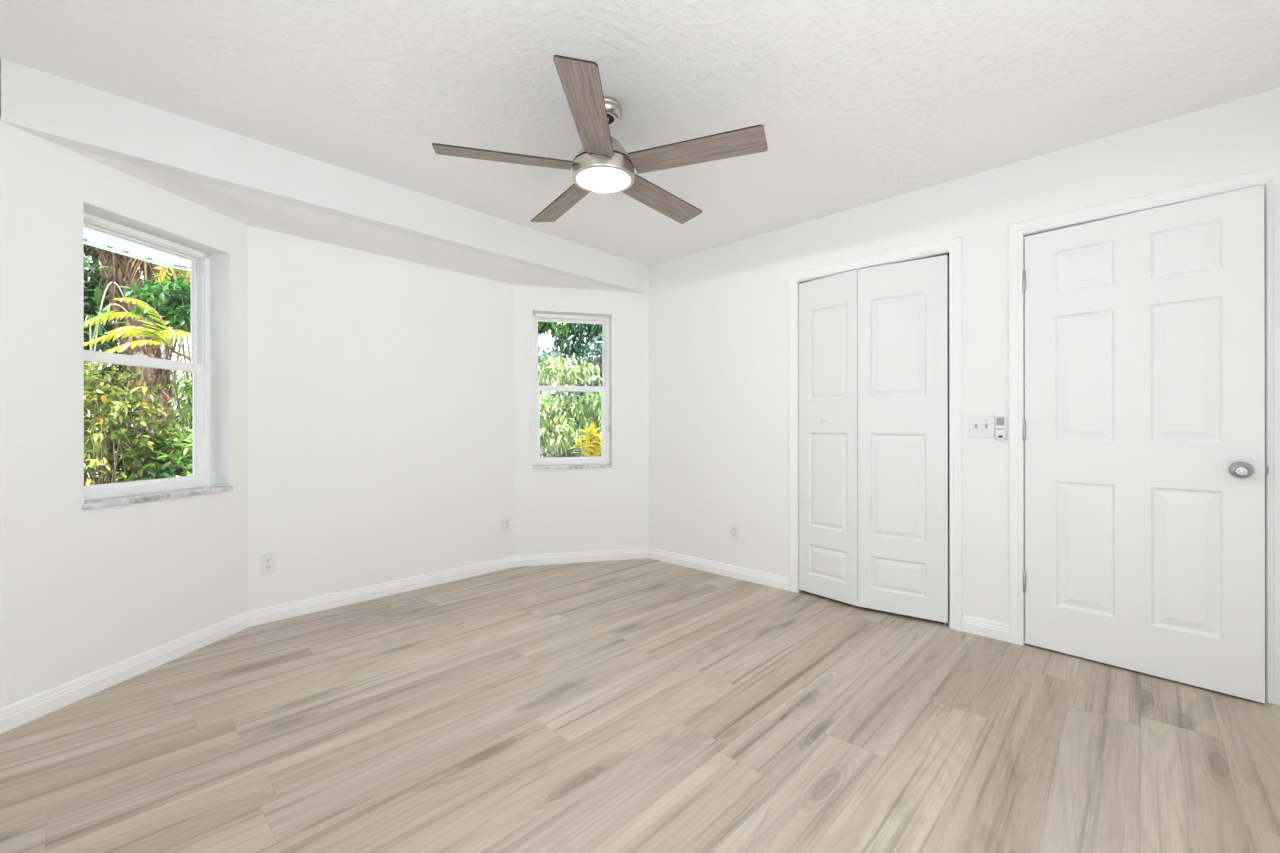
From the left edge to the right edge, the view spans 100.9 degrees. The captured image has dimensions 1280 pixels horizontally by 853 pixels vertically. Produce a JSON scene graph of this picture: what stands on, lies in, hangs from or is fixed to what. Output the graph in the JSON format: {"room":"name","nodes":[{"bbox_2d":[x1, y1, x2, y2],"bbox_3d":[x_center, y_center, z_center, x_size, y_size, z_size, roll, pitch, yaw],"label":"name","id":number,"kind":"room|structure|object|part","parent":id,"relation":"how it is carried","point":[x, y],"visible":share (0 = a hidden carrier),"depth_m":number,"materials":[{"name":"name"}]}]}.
{"room":"empty bedroom","nodes":[
{"label":"empty bedroom","id":0,"kind":"room"},
{"bbox_2d":[1,120,247,707],"bbox_3d":[-2.318,-0.098,2.444,0.200,2.399,1.070,0,0,8],"label":"wall","id":1,"kind":"structure","parent":0,"point":[84,592],"depth_m":2.12,"materials":[{"name":"white paint"}]},
{"bbox_2d":[82,212,232,509],"bbox_3d":[-2.302,-0.285,2.482,0.208,1.252,0.662,0,0,8],"label":"window","id":2,"kind":"structure","parent":1,"relation":"in","point":[121,493],"depth_m":2.66,"materials":[{"name":"white plastic"}]},
{"bbox_3d":[-2.387,-0.581,2.494,0.022,0.599,0.586,0,0,8],"label":"sash","id":3,"kind":"part","parent":2,"relation":"part of","materials":[{"name":"white plastic"}]},
{"bbox_3d":[-2.357,-0.018,2.490,0.024,0.615,0.586,0,0,8],"label":"sash","id":4,"kind":"part","parent":2,"relation":"part of","materials":[{"name":"white plastic"}]},
{"bbox_3d":[-2.302,0.330,2.482,0.208,0.022,0.662,0,0,8],"label":"sill","id":5,"kind":"part","parent":2,"relation":"part of","materials":[{"name":"grey stone"}]},
{"bbox_2d":[0,58,648,707],"bbox_3d":[-1.321,-0.127,3.073,0.200,2.452,4.036,0,0,44],"label":"wall","id":6,"kind":"structure","parent":0,"point":[54,109],"depth_m":2.46,"materials":[{"name":"white paint"}]},
{"bbox_2d":[57,144,625,291],"bbox_3d":[-1.364,-1.139,3.383,0.590,0.080,3.508,0,0,44],"label":"ceiling","id":7,"kind":"structure","parent":0,"point":[245,208],"depth_m":3.00,"materials":[{"name":"white paint"}]},
{"bbox_2d":[248,226,514,610],"bbox_3d":[-1.637,-0.099,3.581,0.200,2.399,1.826,0,0,44],"label":"wall","id":8,"kind":"structure","parent":0,"point":[381,389],"depth_m":3.35,"materials":[{"name":"white paint"}]},
{"bbox_2d":[260,552,275,575],"bbox_3d":[-2.082,0.773,2.960,0.008,0.121,0.074,0,0,44],"label":"wall outlet","id":9,"kind":"object","parent":8,"relation":"attached to","point":[267,560],"visible":1,"depth_m":2.96,"materials":[{"name":"white plastic"}]},
{"bbox_2d":[265,564,271,569],"bbox_3d":[-2.080,0.792,2.958,0.003,0.030,0.033,0,0,44],"label":"receptacle","id":10,"kind":"object","parent":9,"relation":"attached to","point":[267,566],"depth_m":2.96,"materials":[{"name":"grey plastic"}]},
{"bbox_2d":[265,558,271,562],"bbox_3d":[-2.080,0.753,2.958,0.003,0.030,0.033,0,0,44],"label":"receptacle","id":11,"kind":"object","parent":9,"relation":"attached to","point":[267,560],"depth_m":2.96,"materials":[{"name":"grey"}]},
{"bbox_2d":[0,547,788,733],"bbox_3d":[-1.171,1.057,3.174,4.138,0.086,1.490,0,0,-29],"label":"baseboard","id":12,"kind":"structure","parent":8,"relation":"attached to","point":[16,714],"depth_m":3.06,"materials":[{"name":"white paint"}]},
{"bbox_2d":[502,516,510,532],"bbox_3d":[-1.028,0.762,4.070,0.008,0.121,0.074,0,0,44],"label":"wall outlet","id":13,"kind":"object","parent":8,"relation":"attached to","point":[506,521],"visible":1,"depth_m":4.07,"materials":[{"name":"white plastic"}]},
{"bbox_2d":[515,285,648,554],"bbox_3d":[-0.508,-0.101,4.351,1.148,2.399,0.200,0,0,-14],"label":"wall","id":14,"kind":"structure","parent":0,"point":[569,509],"depth_m":4.28,"materials":[{"name":"white paint"}]},
{"bbox_2d":[532,313,612,468],"bbox_3d":[-0.557,-0.284,4.319,0.644,1.251,0.191,0,0,-14],"label":"window","id":15,"kind":"structure","parent":14,"relation":"in","point":[603,461],"depth_m":4.35,"materials":[{"name":"white plastic"}]},
{"bbox_3d":[-0.576,-0.582,4.393,0.568,0.595,0.022,0,0,-14],"label":"sash","id":16,"kind":"part","parent":15,"relation":"part of","materials":[{"name":"glass"}]},
{"bbox_3d":[-0.568,-0.019,4.365,0.568,0.618,0.024,0,0,-14],"label":"sash","id":17,"kind":"part","parent":15,"relation":"part of","materials":[{"name":"glass"}]},
{"bbox_3d":[-0.556,0.331,4.319,0.644,0.022,0.191,0,0,-14],"label":"sill","id":18,"kind":"part","parent":15,"relation":"part of","materials":[{"name":"grey stone"}]},
{"bbox_2d":[0,558,1279,852],"bbox_3d":[0.100,1.128,2.138,4.503,0.060,4.836,0,0,44],"label":"floor","id":19,"kind":"structure","parent":0,"point":[645,705],"depth_m":1.85,"materials":[{"name":"brown wood"}]},
{"bbox_2d":[0,0,1279,265],"bbox_3d":[0.083,-1.365,1.668,3.874,0.080,4.136,0,0,44],"label":"ceiling","id":20,"kind":"structure","parent":0,"point":[857,103],"depth_m":2.02,"materials":[{"name":"white paint"}]},
{"bbox_2d":[432,55,767,223],"bbox_3d":[-0.135,-1.172,2.229,1.290,0.305,1.257,0,0,44],"label":"ceiling fan","id":21,"kind":"object","parent":20,"relation":"hanging from","point":[602,166],"visible":1,"depth_m":2.08,"materials":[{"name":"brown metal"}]},
{"bbox_3d":[-0.535,-1.064,2.096,0.531,0.006,0.134,0,12,-15],"label":"blade","id":22,"kind":"part","parent":21,"relation":"part of","materials":[{"name":"grey"}]},
{"bbox_3d":[-0.365,-1.065,2.530,0.134,0.006,0.531,-15,8,-32],"label":"blade","id":23,"kind":"part","parent":21,"relation":"part of","materials":[{"name":"grey"}]},
{"bbox_3d":[-0.174,-1.065,1.800,0.134,0.006,0.531,12,1,3],"label":"blade","id":24,"kind":"part","parent":21,"relation":"part of","materials":[{"name":"grey"}]},
{"bbox_3d":[-0.151,-1.128,2.196,0.256,0.092,0.256,0,0,44],"label":"motor","id":25,"kind":"part","parent":21,"relation":"part of","materials":[{"name":"silver metal"}]},
{"bbox_2d":[577,167,629,191],"bbox_3d":[-0.151,-1.022,2.196,0.222,0.006,0.222,0,0,44],"label":"diffuser","id":26,"kind":"object","parent":21,"relation":"attached to","point":[591,179],"depth_m":2.19,"materials":[{"name":"white glass"}]},
{"bbox_3d":[0.100,-1.065,2.503,0.134,0.006,0.531,-16,-10,38],"label":"blade","id":27,"kind":"part","parent":21,"relation":"part of","materials":[{"name":"grey"}]},
{"bbox_3d":[0.218,-1.065,2.052,0.531,0.007,0.134,0,-13,21],"label":"blade","id":28,"kind":"part","parent":21,"relation":"part of","materials":[{"name":"wood"}]},
{"bbox_2d":[948,258,949,591],"bbox_3d":[1.616,-0.044,3.511,1.242,2.280,0.615,0,0,44],"label":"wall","id":29,"kind":"structure","parent":0,"point":[948,258],"depth_m":3.49,"materials":[{"name":"white paint"}]},
{"bbox_2d":[649,88,1279,623],"bbox_3d":[1.462,-0.115,3.154,3.724,2.423,0.115,0,0,44],"label":"wall","id":30,"kind":"structure","parent":0,"point":[719,316],"depth_m":3.33,"materials":[{"name":"white paint"}]},
{"bbox_2d":[730,523,738,540],"bbox_3d":[0.680,0.766,3.812,0.074,0.121,0.008,0,0,44],"label":"wall outlet","id":31,"kind":"object","parent":30,"relation":"attached to","point":[734,528],"visible":1,"depth_m":3.81,"materials":[{"name":"white plastic"}]},
{"bbox_2d":[799,253,949,627],"bbox_3d":[1.357,0.076,3.166,0.879,2.038,0.112,0,0,44],"label":"door","id":32,"kind":"structure","parent":30,"relation":"in","point":[873,341],"depth_m":3.09,"materials":[{"name":"white paint"}]},
{"bbox_2d":[788,236,962,630],"bbox_3d":[1.355,0.044,3.164,1.004,2.104,0.018,0,0,44],"label":"door frame","id":33,"kind":"structure","parent":30,"relation":"attached to","point":[954,245],"depth_m":2.85,"materials":[{"name":"white paint"}]},
{"bbox_2d":[968,415,993,436],"bbox_3d":[1.782,0.003,2.760,0.116,0.115,0.015,0,0,44],"label":"light switch","id":34,"kind":"object","parent":30,"relation":"attached to","point":[978,425],"visible":1,"depth_m":2.76,"materials":[{"name":"white plastic"}]},
{"bbox_2d":[962,615,1008,641],"bbox_3d":[1.797,1.052,2.748,0.207,0.086,0.014,0,0,44],"label":"baseboard","id":35,"kind":"structure","parent":30,"relation":"attached to","point":[973,625],"depth_m":2.74,"materials":[{"name":"white paint"}]},
{"bbox_2d":[995,416,1006,439],"bbox_3d":[1.843,0.010,2.699,0.048,0.120,0.020,0,0,44],"label":"remote","id":36,"kind":"object","parent":30,"relation":"attached to","point":[1000,422],"visible":1,"depth_m":2.69,"materials":[{"name":"white plastic"}]},
{"bbox_2d":[1008,166,1279,705],"bbox_3d":[2.236,0.040,2.406,0.903,2.110,0.133,0,0,44],"label":"door frame","id":37,"kind":"structure","parent":30,"relation":"attached to","point":[1270,177],"depth_m":2.23,"materials":[{"name":"white paint"}]},
{"bbox_2d":[1022,185,1268,702],"bbox_3d":[2.167,0.071,2.337,0.104,2.027,0.792,0,0,-42],"label":"door","id":38,"kind":"structure","parent":30,"relation":"in","point":[1143,433],"depth_m":2.30,"materials":[{"name":"white paint"}]},
{"bbox_3d":[2.377,0.177,2.088,0.060,0.067,0.067,0,0,-42],"label":"knob","id":39,"kind":"part","parent":38,"relation":"part of","materials":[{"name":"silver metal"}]},
{"label":"outside","id":40,"kind":"structure","parent":0,"visible":0},
{"bbox_3d":[-13.864,1.467,16.621,37.000,0.100,55.000,0,0,44],"label":"ground","id":41,"kind":"structure","parent":40,"visible":0},
{"bbox_2d":[84,266,133,439],"bbox_3d":[-5.363,-0.122,4.996,1.046,3.056,0.714,0,0,-17],"label":"plant","id":42,"kind":"object","parent":41,"relation":"on","point":[97,291],"visible":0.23,"depth_m":5.02,"materials":[{"name":"green plant"}]},
{"bbox_2d":[84,361,177,485],"bbox_3d":[-4.522,0.415,4.414,1.045,1.988,1.076,0,0,44],"label":"shrub","id":43,"kind":"object","parent":41,"relation":"on","point":[112,416],"visible":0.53,"depth_m":4.37,"materials":[{"name":"green plant"}]},
{"bbox_2d":[84,245,183,440],"bbox_3d":[-9.102,-1.337,8.435,2.663,5.522,2.754,0,0,-13],"label":"tree","id":44,"kind":"object","parent":41,"relation":"on","point":[89,303],"visible":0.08,"depth_m":7.99,"materials":[{"name":"green plant"}]},
{"bbox_2d":[84,244,188,475],"bbox_3d":[-6.345,-1.268,6.647,3.828,5.445,4.642,0,0,-29],"label":"palm tree","id":45,"kind":"object","parent":41,"relation":"on","point":[126,269],"visible":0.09,"depth_m":6.37,"materials":[{"name":"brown plant"}]},
{"bbox_2d":[85,263,187,469],"bbox_3d":[-8.749,-1.190,9.230,1.830,5.227,2.060,0,0,3],"label":"tree","id":46,"kind":"object","parent":41,"relation":"on","point":[178,356],"visible":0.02,"depth_m":9.52,"materials":[{"name":"green plant"}]},
{"bbox_2d":[84,298,190,361],"bbox_3d":[-4.501,0.109,4.869,1.044,2.593,0.959,0,0,-11],"label":"palm","id":47,"kind":"object","parent":41,"relation":"on","point":[138,332],"visible":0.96,"depth_m":4.82,"materials":[{"name":"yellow plant"}]},
{"bbox_3d":[-4.223,0.349,5.188,0.070,2.114,0.557,0,0,31],"label":"stem","id":48,"kind":"part","parent":47,"relation":"part of","materials":[{"name":"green plant"}]},
{"bbox_2d":[108,426,192,482],"bbox_3d":[-4.082,0.689,4.680,1.012,1.441,0.874,0,0,9],"label":"shrub","id":49,"kind":"object","parent":41,"relation":"on","point":[175,449],"visible":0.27,"depth_m":4.52,"materials":[{"name":"green plant"}]},
{"bbox_2d":[120,275,192,436],"bbox_3d":[-4.692,-0.067,5.415,0.877,2.947,0.818,0,0,-28],"label":"shrub","id":50,"kind":"object","parent":41,"relation":"on","point":[177,299],"visible":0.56,"depth_m":5.26,"materials":[{"name":"green plant"}]},
{"bbox_2d":[137,451,192,479],"bbox_3d":[-3.937,0.807,4.578,0.886,1.202,0.832,0,0,-22],"label":"shrub","id":51,"kind":"object","parent":41,"relation":"on","point":[162,474],"visible":0.05,"depth_m":4.45,"materials":[{"name":"green plant"}]},
{"bbox_2d":[153,266,192,419],"bbox_3d":[-4.996,-0.287,5.957,0.800,3.389,0.780,0,0,44],"label":"variegated shrub","id":52,"kind":"object","parent":41,"relation":"on","point":[167,273],"visible":0.2,"depth_m":5.83,"materials":[{"name":"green plant"}]},
{"bbox_2d":[155,370,192,455],"bbox_3d":[-4.631,0.352,5.528,0.626,2.118,1.188,0,0,-32],"label":"shrub","id":53,"kind":"object","parent":41,"relation":"on","point":[187,383],"visible":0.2,"depth_m":5.47,"materials":[{"name":"green plant"}]},
{"bbox_2d":[538,337,564,447],"bbox_3d":[-2.116,-0.193,10.770,1.378,3.205,1.905,0,0,44],"label":"tree","id":54,"kind":"object","parent":41,"relation":"on","point":[542,356],"visible":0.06,"depth_m":10.46,"materials":[{"name":"green plant"}]},
{"bbox_2d":[538,321,571,382],"bbox_3d":[-1.365,0.074,5.976,1.221,2.656,0.697,0,0,44],"label":"tree","id":55,"kind":"object","parent":41,"relation":"on","point":[542,326],"visible":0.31,"depth_m":5.76,"materials":[{"name":"green plant"}]},
{"bbox_2d":[540,447,569,457],"bbox_3d":[-1.538,0.840,9.531,0.820,1.120,0.060,0,0,-10],"label":"picket fence","id":56,"kind":"object","parent":41,"relation":"on","point":[569,447],"visible":0.02,"depth_m":9.49,"materials":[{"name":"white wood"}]},
{"bbox_2d":[540,392,596,457],"bbox_3d":[-1.135,0.332,9.188,1.471,2.152,2.801,0,0,13],"label":"hedge","id":57,"kind":"object","parent":41,"relation":"on","point":[570,454],"visible":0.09,"depth_m":8.64,"materials":[{"name":"green plant"}]},
{"bbox_2d":[538,354,600,457],"bbox_3d":[-1.002,0.184,7.533,1.814,2.446,1.193,0,0,-12],"label":"bush","id":58,"kind":"object","parent":41,"relation":"on","point":[557,429],"visible":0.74,"depth_m":7.32,"materials":[{"name":"green plant"}]},
{"bbox_2d":[538,322,601,444],"bbox_3d":[-1.034,-0.724,10.515,2.659,4.290,2.050,0,0,-28],"label":"tree","id":59,"kind":"object","parent":41,"relation":"on","point":[592,330],"visible":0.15,"depth_m":10.41,"materials":[{"name":"green plant"}]},
{"bbox_2d":[568,422,600,456],"bbox_3d":[-0.546,0.671,6.498,0.718,1.463,0.433,0,0,-24],"label":"bush","id":60,"kind":"object","parent":41,"relation":"on","point":[588,437],"visible":0.42,"depth_m":6.45,"materials":[{"name":"yellow plant"}]},
{"bbox_2d":[580,334,601,385],"bbox_3d":[-0.593,-0.007,8.224,0.715,2.820,0.869,0,0,44],"label":"bush","id":61,"kind":"object","parent":41,"relation":"on","point":[589,349],"visible":0.32,"depth_m":8.10,"materials":[{"name":"green plant"}]},
{"bbox_2d":[581,375,601,383],"bbox_3d":[-0.405,-0.251,7.075,0.775,3.304,0.165,0,0,-25],"label":"bare branch","id":62,"kind":"object","parent":41,"relation":"on","point":[593,377],"visible":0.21,"depth_m":6.98,"materials":[{"name":"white plant"}]},
{"bbox_3d":[0.830,-2.136,2.933,6.033,1.935,8.600,0,0,44],"label":"roof","id":63,"kind":"structure","parent":0,"visible":0},
{"bbox_2d":[83,227,190,268],"bbox_3d":[-1.361,-1.010,4.051,1.214,0.020,10.000,0,0,44],"label":"soffit","id":64,"kind":"structure","parent":63,"relation":"attached to","point":[96,237],"depth_m":2.98,"materials":[{"name":"white paint"}]},
{"bbox_2d":[84,239,189,267],"bbox_3d":[-1.935,-0.999,3.890,0.571,0.003,3.846,0,0,44],"label":"soffit vent","id":65,"kind":"object","parent":64,"relation":"attached to","point":[84,239],"visible":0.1,"depth_m":3.09,"materials":[{"name":"black"}]},
{"bbox_2d":[84,241,601,323],"bbox_3d":[-1.598,-1.074,4.276,0.601,0.172,10.000,0,0,44],"label":"fascia","id":66,"kind":"object","parent":63,"relation":"attached to","point":[85,242],"visible":0.12,"depth_m":3.15,"materials":[{"name":"white"}]}
]}

